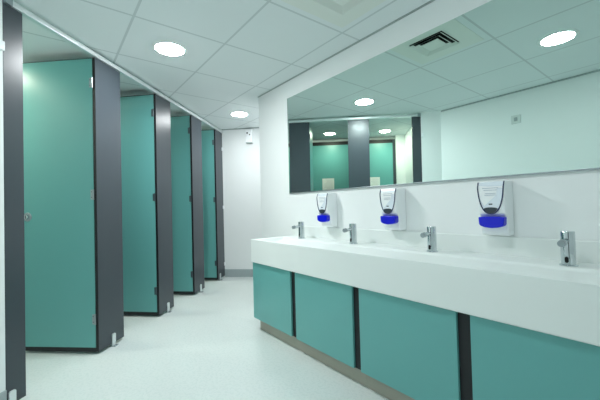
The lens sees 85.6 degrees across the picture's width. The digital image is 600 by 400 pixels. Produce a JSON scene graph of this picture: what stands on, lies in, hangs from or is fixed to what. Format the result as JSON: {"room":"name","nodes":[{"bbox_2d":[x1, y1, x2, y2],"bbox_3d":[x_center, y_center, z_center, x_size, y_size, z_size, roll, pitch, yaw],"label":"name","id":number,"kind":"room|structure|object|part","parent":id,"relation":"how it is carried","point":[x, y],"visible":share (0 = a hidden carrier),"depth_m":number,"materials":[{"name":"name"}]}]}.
{"room":"public restroom","nodes":[
{"label":"public restroom","id":0,"kind":"room"},
{"bbox_2d":[0,0,5,392],"bbox_3d":[-1.634,-0.007,1.602,0.100,2.231,0.245,-2,-1,7],"label":"wall","id":1,"kind":"structure","parent":0,"point":[2,256],"depth_m":1.70,"materials":[{"name":"white paint"}]},
{"bbox_2d":[0,390,6,399],"bbox_3d":[-1.552,1.049,1.580,0.008,0.115,0.235,-2,-1,7],"label":"baseboard","id":2,"kind":"structure","parent":1,"relation":"attached to","point":[3,395],"depth_m":1.68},
{"bbox_2d":[20,277,388,399],"bbox_3d":[-0.894,1.135,2.375,4.156,0.060,6.495,-1,-1,-38],"label":"floor","id":3,"kind":"structure","parent":0,"point":[211,345],"depth_m":2.17,"materials":[{"name":"plastic"}]},
{"bbox_2d":[0,2,25,399],"bbox_3d":[-1.558,0.024,1.756,0.050,2.172,0.140,-2,-1,7],"label":"pilaster","id":4,"kind":"object","parent":3,"relation":"on","point":[11,45],"visible":1,"depth_m":1.77,"materials":[{"name":"grey laminate"}]},
{"bbox_2d":[23,58,95,351],"bbox_3d":[-1.796,0.035,2.397,0.593,2.155,0.036,-2,-1,5],"label":"door","id":5,"kind":"structure","parent":3,"relation":"on","point":[60,301],"depth_m":2.40,"materials":[{"name":"teal laminate"}]},
{"bbox_2d":[92,57,123,351],"bbox_3d":[-1.462,0.035,2.502,0.050,2.172,0.276,-2,-1,7],"label":"pilaster","id":6,"kind":"object","parent":3,"relation":"on","point":[106,80],"visible":1,"depth_m":2.48,"materials":[{"name":"grey laminate"}]},
{"bbox_2d":[2,0,222,132],"bbox_3d":[-1.395,-1.056,3.332,0.044,0.041,3.212,-2,-1,7],"label":"rail","id":7,"kind":"object","parent":6,"relation":"on","point":[25,13],"visible":0.89,"depth_m":2.30,"materials":[{"name":"metal"}]},
{"bbox_2d":[120,94,156,314],"bbox_3d":[-1.679,0.047,3.189,0.563,2.155,0.035,-2,-1,8],"label":"door","id":8,"kind":"structure","parent":3,"relation":"on","point":[137,111],"depth_m":3.17,"materials":[{"name":"teal laminate"}]},
{"bbox_2d":[153,94,173,314],"bbox_3d":[-1.362,0.048,3.281,0.050,2.172,0.276,-2,-1,7],"label":"pilaster","id":9,"kind":"object","parent":3,"relation":"on","point":[162,126],"visible":1,"depth_m":3.25,"materials":[{"name":"grey laminate"}]},
{"bbox_2d":[170,115,192,293],"bbox_3d":[-1.583,0.059,3.938,0.563,2.155,0.035,-2,-1,7],"label":"door","id":10,"kind":"structure","parent":3,"relation":"on","point":[180,125],"depth_m":3.92,"materials":[{"name":"teal laminate"}]},
{"bbox_2d":[190,115,204,293],"bbox_3d":[-1.265,0.060,4.039,0.050,2.172,0.286,-2,-1,7],"label":"pilaster","id":11,"kind":"object","parent":3,"relation":"on","point":[195,124],"visible":1,"depth_m":4.01,"materials":[{"name":"grey laminate"}]},
{"bbox_2d":[201,130,216,279],"bbox_3d":[-1.489,0.070,4.676,0.563,2.155,0.035,-2,-1,7],"label":"door","id":12,"kind":"structure","parent":3,"relation":"on","point":[208,171],"depth_m":4.65,"materials":[{"name":"teal laminate"}]},
{"bbox_2d":[214,129,225,279],"bbox_3d":[-1.171,0.071,4.770,0.050,2.172,0.270,-2,-1,7],"label":"pilaster","id":13,"kind":"object","parent":3,"relation":"on","point":[218,165],"visible":1,"depth_m":4.74,"materials":[{"name":"grey laminate"}]},
{"bbox_2d":[253,262,301,350],"bbox_3d":[-0.056,0.803,2.650,0.400,0.570,0.600,-1,-1,-38],"label":"vanity cabinet","id":14,"kind":"object","parent":3,"relation":"on","point":[273,288],"visible":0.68,"depth_m":2.50,"materials":[{"name":"teal laminate"}]},
{"bbox_3d":[-0.225,0.757,2.556,0.018,0.468,0.544,-1,-1,-38],"label":"panel","id":15,"kind":"part","parent":14,"relation":"part of","materials":[{"name":"teal laminate"}]},
{"bbox_2d":[251,225,599,346],"bbox_3d":[0.496,0.345,1.944,0.450,0.286,2.415,-1,-1,-38],"label":"countertop","id":16,"kind":"structure","parent":14,"relation":"on","point":[521,282],"depth_m":1.49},
{"bbox_2d":[292,222,304,238],"bbox_3d":[-0.012,0.254,2.722,0.122,0.140,0.062,-1,-1,-38],"label":"tap","id":17,"kind":"object","parent":16,"relation":"on","point":[300,226],"visible":0.99,"depth_m":2.72,"materials":[{"name":"silver metal"}]},
{"bbox_2d":[342,223,357,243],"bbox_3d":[0.348,0.236,2.255,0.122,0.140,0.062,-1,-1,-38],"label":"tap","id":18,"kind":"object","parent":16,"relation":"on","point":[352,226],"visible":1,"depth_m":2.25,"materials":[{"name":"silver metal"}]},
{"bbox_2d":[420,226,437,251],"bbox_3d":[0.710,0.217,1.787,0.122,0.140,0.062,-1,-1,-38],"label":"tap","id":19,"kind":"object","parent":16,"relation":"on","point":[430,234],"visible":1,"depth_m":1.78,"materials":[{"name":"silver metal"}]},
{"bbox_2d":[557,231,578,266],"bbox_3d":[1.077,0.199,1.312,0.122,0.140,0.062,-1,-1,-38],"label":"tap","id":20,"kind":"object","parent":16,"relation":"on","point":[567,243],"visible":1,"depth_m":1.31,"materials":[{"name":"silver metal"}]},
{"bbox_2d":[295,273,366,386],"bbox_3d":[0.311,0.785,2.176,0.400,0.570,0.600,-1,-1,-38],"label":"vanity cabinet","id":21,"kind":"object","parent":3,"relation":"on","point":[327,312],"visible":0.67,"depth_m":2.01,"materials":[{"name":"teal laminate"}]},
{"bbox_2d":[359,288,472,399],"bbox_3d":[0.680,0.766,1.697,0.400,0.570,0.610,-1,-1,-38],"label":"vanity cabinet","id":22,"kind":"object","parent":3,"relation":"on","point":[410,350],"visible":0.61,"depth_m":1.55,"materials":[{"name":"teal laminate"}]},
{"bbox_2d":[470,315,599,399],"bbox_3d":[1.053,0.747,1.216,0.400,0.570,0.607,-1,-1,-38],"label":"vanity cabinet","id":23,"kind":"object","parent":3,"relation":"on","point":[510,362],"visible":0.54,"depth_m":1.18,"materials":[{"name":"teal laminate"}]},
{"bbox_2d":[13,0,429,129],"bbox_3d":[-0.954,-1.150,2.419,4.156,0.050,6.495,-1,-1,-38],"label":"ceiling","id":24,"kind":"structure","parent":0,"point":[239,51],"depth_m":2.31,"materials":[{"name":"tile"}]},
{"bbox_2d":[152,40,187,56],"bbox_3d":[-0.968,-1.119,2.413,0.248,0.013,0.248,-1,-1,-38],"label":"recessed light","id":25,"kind":"object","parent":24,"relation":"in","point":[167,48],"visible":1,"depth_m":2.39,"materials":[{"name":"white plastic"}]},
{"bbox_2d":[230,111,248,116],"bbox_3d":[-0.774,-1.091,4.140,0.248,0.013,0.248,-1,-1,-38],"label":"recessed light","id":26,"kind":"object","parent":24,"relation":"in","point":[236,113],"visible":1,"depth_m":4.11,"materials":[{"name":"white plastic"}]},
{"bbox_2d":[281,0,385,27],"bbox_3d":[0.240,-1.160,1.831,0.500,0.016,0.500,-1,-1,-38],"label":"ceiling vent","id":27,"kind":"object","parent":24,"relation":"in","point":[340,13],"visible":1,"depth_m":1.96,"materials":[{"name":"beige metal"}]},
{"bbox_3d":[0.240,-1.154,1.831,0.132,0.004,0.132,-1,-1,-38],"label":"plate","id":28,"kind":"part","parent":27,"relation":"part of","materials":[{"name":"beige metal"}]},
{"bbox_2d":[221,128,261,276],"bbox_3d":[-1.382,0.051,4.985,2.460,2.231,0.100,-2,-1,7],"label":"wall","id":29,"kind":"structure","parent":0,"point":[240,159],"depth_m":4.87,"materials":[{"name":"white paint"}]},
{"bbox_2d":[225,269,252,276],"bbox_3d":[-0.685,1.089,4.825,0.904,0.115,0.008,-2,-1,7],"label":"baseboard","id":30,"kind":"structure","parent":29,"relation":"attached to","point":[228,272],"depth_m":4.85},
{"bbox_2d":[222,127,258,129],"bbox_3d":[-0.743,-1.078,4.864,0.900,0.012,0.012,-2,-1,7],"label":"trim","id":31,"kind":"structure","parent":29,"relation":"attached to","point":[254,127],"depth_m":4.88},
{"bbox_2d":[246,129,252,143],"bbox_3d":[-0.760,-0.953,4.847,0.100,0.209,0.047,-2,-1,7],"label":"air freshener","id":32,"kind":"object","parent":29,"relation":"attached to","point":[249,132],"visible":1,"depth_m":4.83,"materials":[{"name":"white plastic"}]},
{"bbox_2d":[258,0,599,240],"bbox_3d":[0.794,-0.063,2.005,0.100,2.231,3.850,-1,-1,-38],"label":"wall","id":33,"kind":"structure","parent":0,"point":[546,205],"depth_m":2.01,"materials":[{"name":"white paint"}]},
{"bbox_2d":[317,193,336,226],"bbox_3d":[0.214,0.079,2.584,0.112,0.268,0.125,-1,-1,-38],"label":"soap dispenser","id":34,"kind":"object","parent":33,"relation":"attached to","point":[326,202],"visible":1,"depth_m":2.54,"materials":[{"name":"white plastic"}]},
{"bbox_2d":[258,0,434,97],"bbox_3d":[0.686,-1.172,2.037,0.012,0.007,3.735,-1,-1,-38],"label":"trim","id":35,"kind":"structure","parent":33,"relation":"attached to","point":[430,1],"depth_m":2.37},
{"bbox_2d":[379,188,405,229],"bbox_3d":[0.597,0.060,2.088,0.112,0.268,0.125,-1,-1,-38],"label":"soap dispenser","id":36,"kind":"object","parent":33,"relation":"attached to","point":[392,200],"visible":1,"depth_m":2.05,"materials":[{"name":"white plastic"}]},
{"bbox_2d":[287,0,599,193],"bbox_3d":[0.567,-0.547,2.198,0.014,0.906,2.212,-1,-1,-38],"label":"wall mirror","id":37,"kind":"object","parent":33,"relation":"attached to","point":[499,88],"visible":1,"depth_m":1.75,"materials":[{"name":"clear glass"}]},
{"bbox_2d":[477,180,513,235],"bbox_3d":[0.968,0.041,1.608,0.112,0.268,0.125,-1,-1,-38],"label":"soap dispenser","id":38,"kind":"object","parent":33,"relation":"attached to","point":[495,198],"visible":1,"depth_m":1.57,"materials":[{"name":"white plastic"}]}
]}

